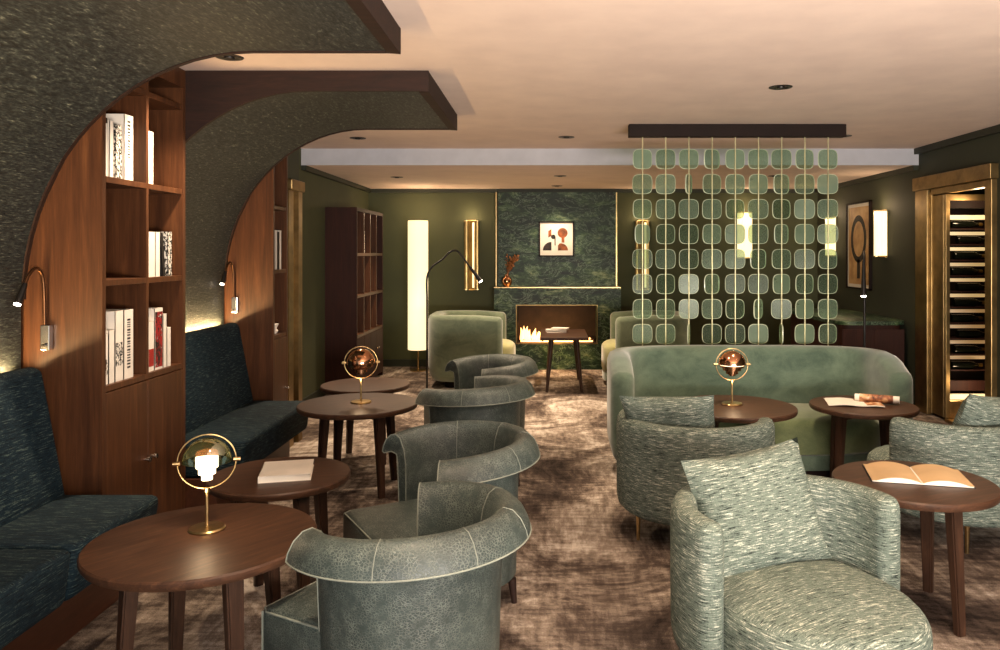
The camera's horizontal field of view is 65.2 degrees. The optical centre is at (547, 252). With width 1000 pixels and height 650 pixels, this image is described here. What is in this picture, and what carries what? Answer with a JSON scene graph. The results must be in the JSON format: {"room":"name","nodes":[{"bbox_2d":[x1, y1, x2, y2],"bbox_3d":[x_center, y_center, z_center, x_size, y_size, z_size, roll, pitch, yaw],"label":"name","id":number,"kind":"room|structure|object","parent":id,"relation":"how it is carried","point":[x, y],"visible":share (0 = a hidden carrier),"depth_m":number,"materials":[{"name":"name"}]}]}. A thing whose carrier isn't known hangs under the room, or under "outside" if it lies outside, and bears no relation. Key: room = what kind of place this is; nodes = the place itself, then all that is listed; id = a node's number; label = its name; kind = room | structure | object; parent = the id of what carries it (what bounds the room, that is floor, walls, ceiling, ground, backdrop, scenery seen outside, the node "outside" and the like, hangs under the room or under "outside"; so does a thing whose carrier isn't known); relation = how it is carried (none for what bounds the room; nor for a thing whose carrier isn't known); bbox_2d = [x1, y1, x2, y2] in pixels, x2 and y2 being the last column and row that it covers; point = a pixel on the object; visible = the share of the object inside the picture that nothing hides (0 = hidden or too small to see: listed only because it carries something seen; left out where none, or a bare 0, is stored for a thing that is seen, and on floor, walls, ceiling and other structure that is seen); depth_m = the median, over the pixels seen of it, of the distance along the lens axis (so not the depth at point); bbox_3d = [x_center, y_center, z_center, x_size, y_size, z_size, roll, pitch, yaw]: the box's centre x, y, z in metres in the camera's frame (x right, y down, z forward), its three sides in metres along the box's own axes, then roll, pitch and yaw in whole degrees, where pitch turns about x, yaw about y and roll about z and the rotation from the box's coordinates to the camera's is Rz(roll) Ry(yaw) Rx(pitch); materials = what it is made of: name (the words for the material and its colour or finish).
{"room":"hotel lounge","nodes":[
{"label":"hotel lounge","id":0,"kind":"room"},
{"bbox_2d":[288,149,298,180],"bbox_3d":[-2.335,-0.840,6.540,0.390,0.460,0.320,0,0,0],"label":"wall pier","id":1,"kind":"object","parent":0,"point":[293,159],"visible":0.07,"depth_m":6.56,"materials":[{"name":"green paint"}]},
{"bbox_2d":[299,148,368,398],"bbox_3d":[-2.580,0.265,4.750,0.100,2.670,12.700,0,0,0],"label":"wall","id":2,"kind":"structure","parent":0,"point":[320,193],"depth_m":8.49,"materials":[{"name":"green paint"}]},
{"bbox_2d":[288,179,304,446],"bbox_3d":[-2.310,0.495,6.550,0.440,2.210,0.340,0,0,0],"label":"door","id":3,"kind":"structure","parent":2,"relation":"in","point":[296,188],"depth_m":6.60,"materials":[{"name":"brown metal"}]},
{"bbox_2d":[302,388,325,400],"bbox_3d":[-2.520,1.550,8.850,0.020,0.100,4.260,0,0,0],"label":"baseboard","id":4,"kind":"structure","parent":2,"relation":"attached to","point":[317,393],"depth_m":8.42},
{"bbox_2d":[57,367,999,649],"bbox_3d":[0.985,1.650,4.800,7.430,0.100,12.800,0,0,0],"label":"floor","id":5,"kind":"structure","parent":0,"point":[585,580],"depth_m":4.02,"materials":[{"name":"carpet"}]},
{"bbox_2d":[0,367,157,649],"bbox_3d":[-2.142,1.065,2.180,0.656,1.070,2.960,0,0,0],"label":"banquette","id":6,"kind":"object","parent":5,"relation":"on","point":[45,600],"visible":0.88,"depth_m":3.28,"materials":[{"name":"blue fabric"}]},
{"bbox_2d":[0,550,69,649],"bbox_3d":[-2.057,1.238,1.845,0.486,0.225,2.284,0,0,0],"label":"seat cushion","id":7,"kind":"object","parent":6,"relation":"on","point":[33,583],"depth_m":2.79,"materials":[{"name":"fabric"}]},
{"bbox_2d":[0,495,157,600],"bbox_3d":[-2.057,1.238,3.325,0.486,0.225,0.664,0,0,0],"label":"seat cushion","id":8,"kind":"object","parent":6,"relation":"on","point":[68,523],"depth_m":3.26,"materials":[{"name":"fabric"}]},
{"bbox_2d":[21,67,184,513],"bbox_3d":[-2.304,0.267,4.135,0.433,2.666,0.850,0,0,0],"label":"bookcase","id":9,"kind":"object","parent":5,"relation":"on","point":[90,245],"visible":0.7,"depth_m":3.84,"materials":[{"name":"brown wood"}]},
{"bbox_2d":[13,266,52,349],"bbox_3d":[-2.389,0.261,3.620,0.047,0.397,0.188,0,0,11],"label":"reading lamp","id":10,"kind":"object","parent":9,"relation":"attached to","point":[46,331],"visible":1,"depth_m":3.68,"materials":[{"name":"silver metal"}]},
{"bbox_2d":[106,117,107,175],"bbox_3d":[-2.245,-0.515,3.777,0.201,0.290,0.051,0,0,0],"label":"book","id":11,"kind":"object","parent":9,"relation":"on","point":[106,117],"visible":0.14,"depth_m":3.79,"materials":[{"name":"paper"}]},
{"bbox_2d":[106,334,107,384],"bbox_3d":[-2.245,0.517,3.777,0.201,0.245,0.055,0,0,0],"label":"book","id":12,"kind":"object","parent":9,"relation":"on","point":[106,334],"visible":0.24,"depth_m":3.79,"materials":[{"name":"paper"}]},
{"bbox_2d":[106,330,114,383],"bbox_3d":[-2.245,0.510,3.835,0.200,0.260,0.050,0,0,0],"label":"book","id":13,"kind":"object","parent":9,"relation":"on","point":[111,333],"visible":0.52,"depth_m":3.83,"materials":[{"name":"paper"}]},
{"bbox_2d":[108,120,113,176],"bbox_3d":[-2.245,-0.510,3.833,0.200,0.280,0.035,0,0,0],"label":"book","id":14,"kind":"object","parent":9,"relation":"on","point":[110,123],"visible":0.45,"depth_m":3.82,"materials":[{"name":"paper"}]},
{"bbox_2d":[106,310,122,381],"bbox_3d":[-2.245,0.465,3.904,0.201,0.350,0.075,0,0,0],"label":"book","id":15,"kind":"object","parent":9,"relation":"on","point":[114,318],"visible":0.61,"depth_m":3.89,"materials":[{"name":"paper"}]},
{"bbox_2d":[116,342,122,365],"bbox_3d":[-2.145,0.505,3.904,0.001,0.116,0.063,0,0,0],"label":"print","id":16,"kind":"object","parent":15,"relation":"attached to","point":[119,345],"depth_m":3.90},
{"bbox_2d":[114,124,121,178],"bbox_3d":[-2.245,-0.505,3.898,0.200,0.270,0.060,0,0,0],"label":"book","id":17,"kind":"object","parent":9,"relation":"on","point":[117,128],"visible":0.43,"depth_m":3.89,"materials":[{"name":"paper"}]},
{"bbox_2d":[106,114,132,180],"bbox_3d":[-2.245,-0.537,3.993,0.201,0.335,0.085,0,0,0],"label":"book","id":18,"kind":"object","parent":9,"relation":"on","point":[126,121],"visible":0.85,"depth_m":3.97,"materials":[{"name":"paper"}]},
{"bbox_2d":[106,309,132,379],"bbox_3d":[-2.245,0.465,3.991,0.201,0.350,0.090,0,0,0],"label":"book","id":19,"kind":"object","parent":9,"relation":"on","point":[127,313],"visible":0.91,"depth_m":3.99,"materials":[{"name":"paper"}]},
{"bbox_2d":[149,131,152,183],"bbox_3d":[-2.245,-0.512,4.213,0.200,0.285,0.055,0,0,0],"label":"book","id":20,"kind":"object","parent":9,"relation":"on","point":[150,133],"visible":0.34,"depth_m":4.21,"materials":[{"name":"paper"}]},
{"bbox_2d":[149,321,153,371],"bbox_3d":[-2.245,0.506,4.218,0.201,0.268,0.065,0,0,0],"label":"book","id":21,"kind":"object","parent":9,"relation":"on","point":[151,323],"visible":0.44,"depth_m":4.22,"materials":[{"name":"paper"}]},
{"bbox_2d":[149,232,154,276],"bbox_3d":[-2.245,0.007,4.223,0.200,0.245,0.075,0,0,0],"label":"book","id":22,"kind":"object","parent":9,"relation":"on","point":[151,234],"visible":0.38,"depth_m":4.22,"materials":[{"name":"paper"}]},
{"bbox_2d":[149,307,162,369],"bbox_3d":[-2.245,0.471,4.299,0.201,0.337,0.090,0,0,0],"label":"book","id":23,"kind":"object","parent":9,"relation":"on","point":[155,313],"visible":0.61,"depth_m":4.29,"materials":[{"name":"paper"}]},
{"bbox_2d":[155,311,161,367],"bbox_3d":[-2.145,0.475,4.299,0.001,0.303,0.078,0,0,0],"label":"print","id":24,"kind":"object","parent":23,"relation":"attached to","point":[158,314],"depth_m":4.29},
{"bbox_2d":[155,232,159,276],"bbox_3d":[-2.245,0.007,4.287,0.200,0.245,0.050,0,0,0],"label":"book","id":25,"kind":"object","parent":9,"relation":"on","point":[157,234],"visible":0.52,"depth_m":4.29,"materials":[{"name":"paper"}]},
{"bbox_2d":[160,232,165,275],"bbox_3d":[-2.245,0.009,4.344,0.200,0.247,0.062,0,0,0],"label":"book","id":26,"kind":"object","parent":9,"relation":"on","point":[162,260],"visible":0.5,"depth_m":4.34,"materials":[{"name":"black paper"}]},
{"bbox_2d":[163,313,166,367],"bbox_3d":[-2.245,0.490,4.368,0.200,0.300,0.040,0,0,0],"label":"book","id":27,"kind":"object","parent":9,"relation":"on","point":[164,314],"visible":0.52,"depth_m":4.37,"materials":[{"name":"paper"}]},
{"bbox_2d":[163,232,171,275],"bbox_3d":[-2.245,0.005,4.425,0.200,0.250,0.050,0,0,0],"label":"book","id":28,"kind":"object","parent":9,"relation":"on","point":[167,236],"visible":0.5,"depth_m":4.41,"materials":[{"name":"paper"}]},
{"bbox_2d":[167,327,170,366],"bbox_3d":[-2.245,0.530,4.415,0.200,0.220,0.045,0,0,0],"label":"book","id":29,"kind":"object","parent":9,"relation":"on","point":[168,328],"visible":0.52,"depth_m":4.41,"materials":[{"name":"paper"}]},
{"bbox_2d":[77,503,316,649],"bbox_3d":[-1.235,1.310,2.800,0.780,0.580,0.780,0,0,0],"label":"round table","id":30,"kind":"object","parent":5,"relation":"on","point":[155,553],"visible":0.89,"depth_m":2.67,"materials":[{"name":"brown wood"}]},
{"bbox_2d":[172,434,240,534],"bbox_3d":[-1.259,0.844,2.881,0.176,0.353,0.171,0,0,24],"label":"table lamp","id":31,"kind":"object","parent":30,"relation":"on","point":[204,454],"visible":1,"depth_m":2.86,"materials":[{"name":"gold metal"}]},
{"bbox_2d":[195,455,217,480],"bbox_3d":[-1.259,0.785,2.880,0.078,0.107,0.078,0,0,-20],"label":"diffuser","id":32,"kind":"object","parent":31,"relation":"attached to","point":[206,466],"depth_m":2.85,"materials":[{"name":"beige"}]},
{"bbox_2d":[185,323,307,507],"bbox_3d":[-2.142,1.065,5.320,0.656,1.070,1.320,0,0,0],"label":"banquette","id":33,"kind":"object","parent":5,"relation":"on","point":[218,394],"visible":0.51,"depth_m":5.27,"materials":[{"name":"blue fabric"}]},
{"bbox_2d":[185,401,307,476],"bbox_3d":[-2.057,1.238,5.320,0.486,0.225,1.314,0,0,0],"label":"seat cushion","id":34,"kind":"object","parent":33,"relation":"on","point":[255,429],"depth_m":5.15,"materials":[{"name":"fabric"}]},
{"bbox_2d":[224,156,289,400],"bbox_3d":[-2.304,0.267,6.190,0.433,2.666,0.340,0,0,0],"label":"bookcase","id":35,"kind":"object","parent":5,"relation":"on","point":[261,290],"visible":0.57,"depth_m":6.02,"materials":[{"name":"brown wood"}]},
{"bbox_2d":[220,261,237,312],"bbox_3d":[-2.425,0.261,5.930,0.047,0.397,0.188,0,0,11],"label":"reading lamp","id":36,"kind":"object","parent":35,"relation":"attached to","point":[222,282],"visible":1,"depth_m":5.99,"materials":[{"name":"silver metal"}]},
{"bbox_2d":[206,456,350,589],"bbox_3d":[-1.235,1.310,3.600,0.630,0.580,0.630,0,0,0],"label":"round table","id":37,"kind":"object","parent":5,"relation":"on","point":[328,474],"visible":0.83,"depth_m":3.47,"materials":[{"name":"brown wood"}]},
{"bbox_2d":[258,459,313,483],"bbox_3d":[-1.205,1.005,3.600,0.225,0.030,0.255,0,0,-14],"label":"book","id":38,"kind":"object","parent":37,"relation":"on","point":[289,470],"visible":1,"depth_m":3.53,"materials":[{"name":"paper"}]},
{"bbox_2d":[325,207,382,382],"bbox_3d":[-2.336,0.540,9.555,0.388,2.120,1.410,0,0,0],"label":"bookcase","id":39,"kind":"object","parent":5,"relation":"on","point":[353,277],"visible":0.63,"depth_m":8.85,"materials":[{"name":"brown wood"}]},
{"bbox_2d":[296,393,417,498],"bbox_3d":[-1.290,1.310,5.300,0.800,0.580,0.800,0,0,0],"label":"round table","id":40,"kind":"object","parent":5,"relation":"on","point":[338,408],"visible":0.91,"depth_m":5.15,"materials":[{"name":"brown wood"}]},
{"bbox_2d":[342,346,379,403],"bbox_3d":[-1.276,0.827,5.319,0.195,0.385,0.186,0,0,31],"label":"table lamp","id":41,"kind":"object","parent":40,"relation":"on","point":[360,360],"visible":1,"depth_m":5.27,"materials":[{"name":"gold metal"}]},
{"bbox_2d":[320,377,409,464],"bbox_3d":[-1.420,1.310,6.070,0.680,0.580,0.680,0,0,0],"label":"round table","id":42,"kind":"object","parent":5,"relation":"on","point":[369,384],"visible":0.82,"depth_m":6.05,"materials":[{"name":"brown wood"}]},
{"bbox_2d":[261,481,531,649],"bbox_3d":[-0.483,1.224,2.677,0.860,0.755,0.830,0,0,29],"label":"armchair","id":43,"kind":"object","parent":5,"relation":"on","point":[439,588],"visible":1,"depth_m":2.41,"materials":[{"name":"leather"}]},
{"bbox_2d":[408,220,427,371],"bbox_3d":[-1.767,0.580,10.600,0.272,2.040,0.272,0,0,0],"label":"lamp","id":44,"kind":"object","parent":5,"relation":"on","point":[417,229],"visible":0.93,"depth_m":10.48,"materials":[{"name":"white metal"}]},
{"bbox_2d":[343,420,539,603],"bbox_3d":[-0.463,1.224,3.652,0.860,0.755,0.830,0,0,-31],"label":"armchair","id":45,"kind":"object","parent":5,"relation":"on","point":[494,453],"visible":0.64,"depth_m":3.64,"materials":[{"name":"grey leather"}]},
{"bbox_2d":[415,249,482,398],"bbox_3d":[-1.080,0.781,8.500,0.737,1.638,0.260,0,0,0],"label":"floor lamp","id":46,"kind":"object","parent":5,"relation":"on","point":[476,275],"visible":0.84,"depth_m":8.49,"materials":[{"name":"black metal"}]},
{"bbox_2d":[428,310,515,387],"bbox_3d":[-0.921,1.165,9.550,1.042,0.870,0.923,0,0,0],"label":"velvet armchair","id":47,"kind":"object","parent":5,"relation":"on","point":[452,334],"visible":0.74,"depth_m":9.10,"materials":[{"name":"green fabric"}]},
{"bbox_2d":[503,339,515,353],"bbox_3d":[-0.847,1.230,9.550,0.894,0.380,0.628,0,0,0],"label":"seat cushion","id":48,"kind":"object","parent":47,"relation":"on","point":[509,347],"depth_m":9.34,"materials":[{"name":"fabric"}]},
{"bbox_2d":[415,375,534,485],"bbox_3d":[-0.513,1.224,5.267,0.860,0.755,0.830,0,0,29],"label":"armchair","id":49,"kind":"object","parent":5,"relation":"on","point":[497,398],"visible":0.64,"depth_m":4.97,"materials":[{"name":"grey leather"}]},
{"bbox_2d":[424,354,538,428],"bbox_3d":[-0.503,1.224,6.272,0.860,0.755,0.830,0,0,-31],"label":"armchair","id":50,"kind":"object","parent":5,"relation":"on","point":[464,369],"visible":0.41,"depth_m":6.43,"materials":[{"name":"grey leather"}]},
{"bbox_2d":[494,192,620,369],"bbox_3d":[0.130,0.376,10.840,1.740,2.448,0.300,0,0,0],"label":"fireplace","id":51,"kind":"object","parent":5,"relation":"on","point":[580,291],"visible":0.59,"depth_m":10.90,"materials":[{"name":"green stone"}]},
{"bbox_2d":[502,254,519,286],"bbox_3d":[-0.515,0.236,10.791,0.255,0.463,0.152,0,0,0],"label":"vase","id":52,"kind":"object","parent":51,"relation":"on","point":[506,280],"visible":1,"depth_m":10.76,"materials":[{"name":"orange metal"}]},
{"bbox_2d":[539,221,573,256],"bbox_3d":[0.119,-0.195,10.880,0.490,0.490,0.030,0,0,0],"label":"framed print","id":53,"kind":"object","parent":51,"relation":"attached to","point":[556,238],"visible":1,"depth_m":10.88,"materials":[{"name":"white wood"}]},
{"bbox_2d":[540,329,588,391],"bbox_3d":[0.187,1.284,9.400,0.560,0.637,1.000,0,0,0],"label":"side table","id":54,"kind":"object","parent":5,"relation":"on","point":[575,335],"visible":0.95,"depth_m":8.98,"materials":[{"name":"brown wood"}]},
{"bbox_2d":[601,310,687,380],"bbox_3d":[1.181,1.165,9.550,1.042,0.870,0.923,0,0,0],"label":"velvet armchair","id":55,"kind":"object","parent":5,"relation":"on","point":[622,323],"visible":0.5,"depth_m":9.10,"materials":[{"name":"green fabric"}]},
{"bbox_2d":[601,339,614,370],"bbox_3d":[1.107,1.230,9.550,0.894,0.380,0.628,0,0,0],"label":"seat cushion","id":56,"kind":"object","parent":55,"relation":"on","point":[607,346],"depth_m":9.37,"materials":[{"name":"fabric"}]},
{"bbox_2d":[616,395,774,539],"bbox_3d":[0.852,1.181,4.505,0.890,0.839,0.945,0,0,25],"label":"armchair","id":57,"kind":"object","parent":5,"relation":"on","point":[654,435],"visible":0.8,"depth_m":4.17,"materials":[{"name":"green fabric"}]},
{"bbox_2d":[619,395,714,427],"bbox_3d":[0.687,1.000,4.342,0.530,0.470,0.194,-4,18,22],"label":"pillow","id":58,"kind":"object","parent":57,"relation":"on","point":[692,412],"depth_m":4.23,"materials":[{"name":"fabric"}]},
{"bbox_2d":[692,395,797,427],"bbox_3d":[1.245,1.310,5.210,0.810,0.580,0.810,0,0,0],"label":"round table","id":59,"kind":"object","parent":5,"relation":"on","point":[752,408],"visible":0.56,"depth_m":5.05,"materials":[{"name":"brown wood"}]},
{"bbox_2d":[713,348,750,405],"bbox_3d":[1.241,0.831,5.260,0.188,0.379,0.186,0,0,44],"label":"table lamp","id":60,"kind":"object","parent":59,"relation":"on","point":[731,362],"visible":1,"depth_m":5.22,"materials":[{"name":"gold metal"}]},
{"bbox_2d":[607,345,912,477],"bbox_3d":[1.520,1.170,5.906,2.153,0.860,0.872,0,0,0],"label":"sofa","id":61,"kind":"object","parent":5,"relation":"on","point":[795,375],"visible":0.36,"depth_m":6.10,"materials":[{"name":"green fabric"}]},
{"bbox_2d":[719,403,880,454],"bbox_3d":[1.520,1.280,5.822,1.818,0.280,0.704,0,0,0],"label":"seat cushion","id":62,"kind":"object","parent":61,"relation":"on","point":[812,428],"depth_m":5.49,"materials":[{"name":"green fabric"}]},
{"bbox_2d":[670,437,932,649],"bbox_3d":[0.910,1.176,2.844,0.890,0.847,0.945,0,0,-21],"label":"armchair","id":63,"kind":"object","parent":5,"relation":"on","point":[766,553],"visible":1,"depth_m":2.85,"materials":[{"name":"green fabric"}]},
{"bbox_2d":[681,437,831,576],"bbox_3d":[0.813,1.000,3.040,0.530,0.470,0.194,-6,-18,-17],"label":"pillow","id":64,"kind":"object","parent":63,"relation":"on","point":[761,500],"depth_m":2.97,"materials":[{"name":"fabric"}]},
{"bbox_2d":[788,308,903,363],"bbox_3d":[3.410,1.157,9.100,0.770,0.885,1.910,0,0,0],"label":"sideboard","id":65,"kind":"object","parent":5,"relation":"on","point":[883,333],"visible":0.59,"depth_m":8.21,"materials":[{"name":"brown wood"}]},
{"bbox_2d":[861,251,866,347],"bbox_3d":[2.956,0.790,7.218,0.273,1.620,0.425,0,0,0],"label":"floor lamp","id":66,"kind":"object","parent":5,"relation":"on","point":[863,278],"visible":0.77,"depth_m":7.10,"materials":[{"name":"black metal"}]},
{"bbox_2d":[809,395,919,477],"bbox_3d":[2.120,1.310,5.250,0.690,0.580,0.690,0,0,0],"label":"round table","id":67,"kind":"object","parent":5,"relation":"on","point":[840,414],"visible":0.7,"depth_m":5.12,"materials":[{"name":"brown wood"}]},
{"bbox_2d":[824,393,899,406],"bbox_3d":[2.127,0.987,5.269,0.472,0.057,0.260,0,0,12],"label":"magazine","id":68,"kind":"object","parent":67,"relation":"on","point":[862,400],"visible":1,"depth_m":5.25,"materials":[{"name":"paper"}]},
{"bbox_2d":[854,399,883,405],"bbox_3d":[2.162,1.007,5.266,0.159,0.005,0.230,0,0,12],"label":"picture","id":69,"kind":"object","parent":68,"relation":"on","point":[857,402],"depth_m":5.24},
{"bbox_2d":[859,393,892,403],"bbox_3d":[2.221,0.987,5.281,0.210,0.056,0.055,0,0,24],"label":"picture","id":70,"kind":"object","parent":68,"relation":"on","point":[872,398],"depth_m":5.26},
{"bbox_2d":[832,460,999,636],"bbox_3d":[1.640,1.310,3.500,0.690,0.580,0.690,0,0,0],"label":"round table","id":71,"kind":"object","parent":5,"relation":"on","point":[953,501],"visible":0.52,"depth_m":3.29,"materials":[{"name":"brown wood"}]},
{"bbox_2d":[862,461,975,488],"bbox_3d":[1.680,1.007,3.560,0.424,0.026,0.280,0,0,14],"label":"open book","id":72,"kind":"object","parent":71,"relation":"on","point":[883,471],"visible":1,"depth_m":3.52,"materials":[{"name":"paper"}]},
{"bbox_2d":[866,394,999,553],"bbox_3d":[2.328,1.176,4.525,0.890,0.847,0.945,0,0,-27],"label":"armchair","id":73,"kind":"object","parent":5,"relation":"on","point":[971,444],"visible":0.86,"depth_m":4.15,"materials":[{"name":"green fabric"}]},
{"bbox_2d":[952,394,999,426],"bbox_3d":[2.443,1.000,4.339,0.530,0.470,0.194,6,18,-22],"label":"pillow","id":74,"kind":"object","parent":73,"relation":"on","point":[975,410],"depth_m":4.19,"materials":[{"name":"fabric"}]},
{"bbox_2d":[932,194,984,419],"bbox_3d":[4.089,0.520,7.625,0.612,2.160,0.410,0,0,0],"label":"wine cabinet","id":75,"kind":"object","parent":5,"relation":"on","point":[950,387],"visible":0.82,"depth_m":7.59,"materials":[{"name":"black wood"}]},
{"bbox_2d":[950,361,982,368],"bbox_3d":[4.052,1.084,7.550,0.304,0.076,0.076,0,0,0],"label":"wine bottle","id":76,"kind":"object","parent":75,"relation":"on","point":[953,364],"visible":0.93,"depth_m":7.52,"materials":[{"name":"black glass"}]},
{"bbox_2d":[950,314,982,321],"bbox_3d":[4.052,0.631,7.550,0.304,0.076,0.076,0,0,0],"label":"wine bottle","id":77,"kind":"object","parent":75,"relation":"on","point":[953,317],"visible":0.94,"depth_m":7.52,"materials":[{"name":"black glass"}]},
{"bbox_2d":[950,267,982,274],"bbox_3d":[4.052,0.178,7.550,0.304,0.076,0.076,0,0,0],"label":"wine bottle","id":78,"kind":"object","parent":75,"relation":"on","point":[954,270],"visible":0.97,"depth_m":7.52,"materials":[{"name":"black glass"}]},
{"bbox_2d":[950,221,982,227],"bbox_3d":[4.052,-0.275,7.550,0.304,0.076,0.076,0,0,0],"label":"wine bottle","id":79,"kind":"object","parent":75,"relation":"on","point":[953,224],"visible":0.93,"depth_m":7.52,"materials":[{"name":"black glass"}]},
{"bbox_2d":[950,321,984,323],"bbox_3d":[4.096,0.675,7.585,0.527,0.012,0.170,0,0,0],"label":"shelf","id":80,"kind":"object","parent":75,"relation":"attached to","point":[974,322],"depth_m":7.51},
{"bbox_2d":[950,336,984,339],"bbox_3d":[4.096,0.826,7.585,0.527,0.012,0.170,0,0,0],"label":"shelf","id":81,"kind":"object","parent":75,"relation":"attached to","point":[951,337],"depth_m":7.50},
{"bbox_2d":[950,352,984,354],"bbox_3d":[4.096,0.977,7.585,0.527,0.012,0.170,0,0,0],"label":"shelf","id":82,"kind":"object","parent":75,"relation":"attached to","point":[951,353],"depth_m":7.54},
{"bbox_2d":[950,367,984,370],"bbox_3d":[4.096,1.128,7.585,0.527,0.012,0.170,0,0,0],"label":"shelf","id":83,"kind":"object","parent":75,"relation":"attached to","point":[976,368],"depth_m":7.51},
{"bbox_2d":[952,299,984,306],"bbox_3d":[4.082,0.480,7.550,0.304,0.076,0.076,0,0,0],"label":"wine bottle","id":84,"kind":"object","parent":75,"relation":"on","point":[955,302],"visible":0.88,"depth_m":7.52,"materials":[{"name":"black glass"}]},
{"bbox_2d":[952,252,984,259],"bbox_3d":[4.082,0.027,7.550,0.304,0.076,0.076,0,0,0],"label":"wine bottle","id":85,"kind":"object","parent":75,"relation":"on","point":[956,255],"visible":0.86,"depth_m":7.52,"materials":[{"name":"black glass"}]},
{"bbox_2d":[952,345,984,352],"bbox_3d":[4.082,0.933,7.550,0.304,0.076,0.076,0,0,0],"label":"wine bottle","id":86,"kind":"object","parent":75,"relation":"on","point":[957,348],"visible":0.85,"depth_m":7.52,"materials":[{"name":"black glass"}]},
{"bbox_2d":[955,283,984,290],"bbox_3d":[4.112,0.329,7.550,0.304,0.076,0.076,0,0,0],"label":"wine bottle","id":87,"kind":"object","parent":75,"relation":"on","point":[959,286],"visible":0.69,"depth_m":7.52,"materials":[{"name":"black glass"}]},
{"bbox_2d":[955,330,984,337],"bbox_3d":[4.112,0.782,7.550,0.304,0.076,0.076,0,0,0],"label":"wine bottle","id":88,"kind":"object","parent":75,"relation":"on","point":[959,333],"visible":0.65,"depth_m":7.52,"materials":[{"name":"black glass"}]},
{"bbox_2d":[955,236,984,243],"bbox_3d":[4.112,-0.124,7.550,0.304,0.076,0.076,0,0,0],"label":"wine bottle","id":89,"kind":"object","parent":75,"relation":"on","point":[959,239],"visible":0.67,"depth_m":7.52,"materials":[{"name":"black glass"}]},
{"bbox_2d":[179,0,999,188],"bbox_3d":[0.985,-1.035,4.800,7.430,0.270,12.800,0,0,0],"label":"ceiling","id":90,"kind":"structure","parent":0,"point":[514,74],"depth_m":4.70,"materials":[{"name":"paint"}]},
{"bbox_2d":[0,0,400,372],"bbox_3d":[-1.610,0.091,2.155,1.820,2.318,3.110,0,0,0],"label":"canopy","id":91,"kind":"object","parent":90,"relation":"attached to","point":[64,64],"visible":0.98,"depth_m":3.34,"materials":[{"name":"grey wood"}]},
{"bbox_2d":[216,54,243,60],"bbox_3d":[-1.740,-1.064,4.260,0.150,0.012,0.150,0,0,0],"label":"recessed light","id":92,"kind":"object","parent":90,"relation":"in","point":[233,57],"visible":0.83,"depth_m":4.25,"materials":[{"name":"black metal"}]},
{"bbox_2d":[185,71,456,332],"bbox_3d":[-1.610,0.091,5.293,1.820,2.318,1.455,0,0,0],"label":"canopy","id":93,"kind":"object","parent":90,"relation":"attached to","point":[240,125],"visible":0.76,"depth_m":5.13,"materials":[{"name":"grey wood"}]},
{"bbox_2d":[628,124,845,345],"bbox_3d":[1.571,-0.139,6.509,1.801,1.858,0.170,0,0,0],"label":"screen","id":94,"kind":"object","parent":90,"relation":"hanging from","point":[804,208],"visible":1,"depth_m":6.50,"materials":[{"name":"green glass"}]},
{"bbox_2d":[369,193,816,358],"bbox_3d":[1.085,0.350,11.050,7.230,2.500,0.100,0,0,0],"label":"wall","id":95,"kind":"structure","parent":0,"point":[445,214],"depth_m":11.00,"materials":[{"name":"green paint"}]},
{"bbox_2d":[383,359,428,366],"bbox_3d":[0.635,1.550,10.990,6.330,0.100,0.020,0,0,0],"label":"baseboard","id":96,"kind":"structure","parent":95,"relation":"attached to","point":[386,362],"depth_m":10.98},
{"bbox_2d":[464,220,478,289],"bbox_3d":[-1.076,0.030,10.942,0.212,0.990,0.115,0,0,0],"label":"wall sconce","id":97,"kind":"object","parent":95,"relation":"attached to","point":[471,227],"visible":1,"depth_m":10.91,"materials":[{"name":"gold metal"}]},
{"bbox_2d":[635,220,649,289],"bbox_3d":[1.328,0.030,10.942,0.212,0.990,0.115,0,0,0],"label":"wall sconce","id":98,"kind":"object","parent":95,"relation":"attached to","point":[638,253],"visible":0.94,"depth_m":10.91,"materials":[{"name":"gold metal"}]},
{"bbox_2d":[737,212,752,258],"bbox_3d":[2.767,-0.250,10.940,0.223,0.660,0.120,0,0,0],"label":"wall sconce","id":99,"kind":"object","parent":95,"relation":"attached to","point":[746,221],"visible":0.96,"depth_m":10.90,"materials":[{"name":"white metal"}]},
{"bbox_2d":[817,133,999,414],"bbox_3d":[4.200,0.265,4.700,0.800,2.670,12.600,0,0,0],"label":"wall","id":100,"kind":"structure","parent":0,"point":[892,295],"depth_m":8.53,"materials":[{"name":"green paint"}]},
{"bbox_2d":[301,149,918,164],"bbox_3d":[0.635,-0.985,7.997,6.330,0.170,0.006,0,0,0],"label":"beam","id":101,"kind":"structure","parent":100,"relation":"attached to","point":[308,156],"depth_m":7.99,"materials":[{"name":"grey paint"}]},
{"bbox_2d":[301,124,999,192],"bbox_3d":[0.635,-0.960,4.700,6.330,0.220,12.600,0,0,0],"label":"trim","id":102,"kind":"structure","parent":100,"relation":"attached to","point":[992,130],"depth_m":10.78,"materials":[{"name":"paint"}]},
{"bbox_2d":[825,216,835,256],"bbox_3d":[3.740,-0.220,10.350,0.120,0.540,0.223,0,0,0],"label":"wall sconce","id":103,"kind":"object","parent":100,"relation":"attached to","point":[832,228],"visible":0.78,"depth_m":10.27,"materials":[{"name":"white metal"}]},
{"bbox_2d":[846,200,871,290],"bbox_3d":[3.783,-0.090,9.500,0.035,1.060,0.720,0,0,0],"label":"framed print","id":104,"kind":"object","parent":100,"relation":"attached to","point":[858,214],"visible":0.99,"depth_m":9.50,"materials":[{"name":"paper"}]},
{"bbox_2d":[873,209,886,256],"bbox_3d":[3.740,-0.220,8.800,0.120,0.540,0.223,0,0,0],"label":"wall sconce","id":105,"kind":"object","parent":100,"relation":"attached to","point":[880,216],"visible":1,"depth_m":8.73,"materials":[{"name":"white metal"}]},
{"bbox_2d":[912,163,997,423],"bbox_3d":[3.815,0.420,7.285,0.170,2.360,1.410,0,0,0],"label":"door frame","id":106,"kind":"structure","parent":100,"relation":"in","point":[985,176],"depth_m":7.50,"materials":[{"name":"brown metal"}]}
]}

